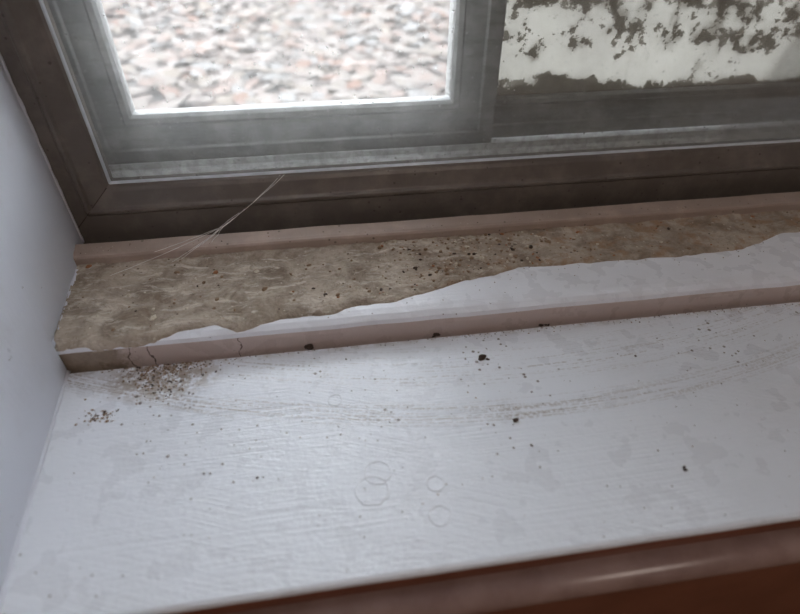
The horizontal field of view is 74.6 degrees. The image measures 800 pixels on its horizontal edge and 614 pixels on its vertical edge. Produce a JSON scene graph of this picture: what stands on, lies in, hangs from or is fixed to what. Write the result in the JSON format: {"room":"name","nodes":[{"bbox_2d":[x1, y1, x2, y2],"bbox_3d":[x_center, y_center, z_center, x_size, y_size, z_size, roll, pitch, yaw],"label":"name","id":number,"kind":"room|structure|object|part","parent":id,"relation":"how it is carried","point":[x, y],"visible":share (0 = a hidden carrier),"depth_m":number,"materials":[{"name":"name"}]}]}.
{"room":"room window sill","nodes":[
{"label":"room window sill","id":0,"kind":"room"},
{"bbox_3d":[0.061,-0.315,0.100,3.400,2.500,0.308,-5,40,-6],"label":"wall","id":1,"kind":"structure","parent":0,"visible":0},
{"bbox_2d":[0,61,82,340],"bbox_3d":[-0.226,-0.432,-0.017,0.047,1.170,0.108,-5,40,-6],"label":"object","id":2,"kind":"structure","parent":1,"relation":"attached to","point":[39,236],"depth_m":0.30,"materials":[{"name":"paint"}]},
{"bbox_2d":[0,54,83,591],"bbox_3d":[-0.205,-0.395,-0.079,0.069,1.150,0.258,-5,40,-6],"label":"wall","id":3,"kind":"structure","parent":1,"relation":"attached to","point":[32,374],"depth_m":0.25,"materials":[{"name":"paint"}]},
{"bbox_3d":[-0.197,-0.360,-0.120,0.069,1.150,0.149,-5,40,-6],"label":"jamb casing","id":4,"kind":"part","parent":3,"relation":"part of","materials":[{"name":"paint"}]},
{"bbox_3d":[-0.224,-0.270,0.187,0.003,0.580,0.003,14,41,17],"label":"caulk frame","id":5,"kind":"part","parent":3,"relation":"part of","materials":[{"name":"paint"}]},
{"bbox_2d":[51,267,77,347],"bbox_3d":[-0.205,-0.001,0.322,0.013,0.004,0.078,-5,40,-6],"label":"caulk","id":6,"kind":"object","parent":3,"relation":"attached to","point":[53,342],"depth_m":0.33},
{"bbox_2d":[0,302,799,613],"bbox_3d":[0.194,0.056,0.296,0.960,0.022,0.140,-5,40,-6],"label":"window sill","id":7,"kind":"structure","parent":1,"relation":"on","point":[613,420],"depth_m":0.25,"materials":[{"name":"paint"}]},
{"bbox_2d":[0,370,70,609],"bbox_3d":[-0.172,0.081,0.249,0.004,0.003,0.142,-10,40,-12],"label":"caulk seam","id":8,"kind":"object","parent":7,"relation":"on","point":[4,590],"visible":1,"depth_m":0.24,"materials":[{"name":"white"}]},
{"bbox_3d":[-0.172,0.081,0.249,0.004,0.003,0.142,-10,40,-12],"label":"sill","id":9,"kind":"part","parent":8,"relation":"part of","materials":[{"name":"paint"}]},
{"bbox_2d":[328,394,450,526],"bbox_3d":[-0.014,0.076,0.255,0.094,0.001,0.036,32,49,33],"label":"rings","id":10,"kind":"object","parent":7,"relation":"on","point":[334,394],"visible":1,"depth_m":0.25,"materials":[{"name":"grey"}]},
{"bbox_2d":[60,304,792,589],"bbox_3d":[0.102,0.052,0.282,0.542,0.004,0.140,-5,40,-6],"label":"crumbs","id":11,"kind":"object","parent":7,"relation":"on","point":[308,346],"visible":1,"depth_m":0.30,"materials":[{"name":"brown soil"}]},
{"bbox_2d":[0,0,799,243],"bbox_3d":[0.176,-0.534,0.086,0.858,1.136,0.064,-5,40,-6],"label":"window","id":12,"kind":"structure","parent":1,"relation":"in","point":[28,49],"depth_m":0.38,"materials":[{"name":"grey metal"}]},
{"bbox_2d":[78,188,106,228],"bbox_3d":[-0.212,-0.064,0.359,0.032,0.031,0.005,-13,41,-15],"label":"mitre seam","id":13,"kind":"object","parent":12,"relation":"attached to","point":[105,188],"visible":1,"depth_m":0.36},
{"bbox_2d":[110,175,283,275],"bbox_3d":[-0.133,-0.055,0.353,0.126,0.038,0.010,-22,44,-24],"label":"cobweb","id":14,"kind":"object","parent":12,"relation":"attached to","point":[204,241],"visible":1,"depth_m":0.36,"materials":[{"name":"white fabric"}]},
{"bbox_3d":[-0.073,-0.518,0.066,0.289,1.042,0.014,-5,40,-6],"label":"left sash","id":15,"kind":"part","parent":12,"relation":"part of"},
{"bbox_2d":[108,124,730,177],"bbox_3d":[0.174,-0.130,0.433,0.826,0.032,0.048,-5,40,-6],"label":"track","id":16,"kind":"object","parent":12,"relation":"attached to","point":[696,134],"visible":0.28,"depth_m":0.40,"materials":[{"name":"grey metal"}]},
{"bbox_2d":[39,0,799,183],"bbox_3d":[0.179,-0.520,0.070,0.762,1.040,0.003,-5,40,-6],"label":"gasket","id":17,"kind":"object","parent":12,"relation":"attached to","point":[41,2],"visible":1,"depth_m":0.37,"materials":[{"name":"grey rubber"}]},
{"bbox_2d":[105,196,734,242],"bbox_3d":[0.184,-0.077,0.413,0.821,0.009,0.002,-5,40,-6],"label":"rib","id":18,"kind":"object","parent":12,"relation":"attached to","point":[732,196],"visible":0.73,"depth_m":0.40,"materials":[{"name":"brown metal"}]},
{"bbox_3d":[0.299,-0.562,0.119,0.532,1.042,0.014,-5,40,-6],"label":"right sash","id":19,"kind":"part","parent":12,"relation":"part of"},
{"bbox_3d":[0.299,-0.562,0.119,0.474,0.982,0.002,-5,40,-6],"label":"painted glass of the right sash","id":20,"kind":"part","parent":12,"relation":"part of","materials":[{"name":"white paint"}]},
{"bbox_3d":[0.179,-0.521,0.071,0.766,1.044,0.002,-5,40,-6],"label":"inner glass pane","id":21,"kind":"part","parent":12,"relation":"part of","materials":[{"name":"clear glass"}]},
{"bbox_2d":[57,232,799,373],"bbox_3d":[0.188,-0.020,0.381,0.860,0.045,0.081,-5,40,-6],"label":"ledge","id":22,"kind":"object","parent":1,"relation":"attached to","point":[621,289],"visible":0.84,"depth_m":0.33,"materials":[{"name":"paint"}]},
{"bbox_2d":[54,196,799,351],"bbox_3d":[0.186,-0.043,0.370,0.802,0.016,0.094,-5,40,-6],"label":"dirt layer","id":23,"kind":"object","parent":22,"relation":"on","point":[153,300],"visible":1,"depth_m":0.35,"materials":[{"name":"brown soil"}]},
{"bbox_2d":[73,191,799,265],"bbox_3d":[0.186,-0.058,0.412,0.821,0.048,0.016,-5,40,-6],"label":"channel lip","id":24,"kind":"object","parent":1,"relation":"attached to","point":[316,236],"visible":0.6,"depth_m":0.38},
{"bbox_2d":[228,527,799,613],"bbox_3d":[0.204,0.104,0.251,0.960,0.014,0.028,-5,40,-6],"label":"trim","id":25,"kind":"structure","parent":1,"relation":"attached to","point":[492,592],"depth_m":0.23,"materials":[{"name":"brown wood"}]},
{"bbox_2d":[480,563,799,613],"bbox_3d":[0.203,0.176,0.316,0.920,0.180,0.020,-5,40,-6],"label":"board","id":26,"kind":"object","parent":1,"relation":"attached to","point":[771,590],"visible":0.33,"depth_m":0.27,"materials":[{"name":"brown wood"}]},
{"label":"outside","id":27,"kind":"structure","parent":0,"visible":0},
{"bbox_2d":[105,0,449,109],"bbox_3d":[-1.031,-3.953,5.987,16.000,0.100,13.580,-5,40,-6],"label":"ground","id":28,"kind":"structure","parent":27,"point":[268,95],"depth_m":2.66,"materials":[{"name":"gravel"}]},
{"bbox_2d":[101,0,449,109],"bbox_3d":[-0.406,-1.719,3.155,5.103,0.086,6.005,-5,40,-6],"label":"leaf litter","id":29,"kind":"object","parent":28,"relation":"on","point":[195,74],"visible":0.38,"depth_m":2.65,"materials":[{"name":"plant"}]}
]}

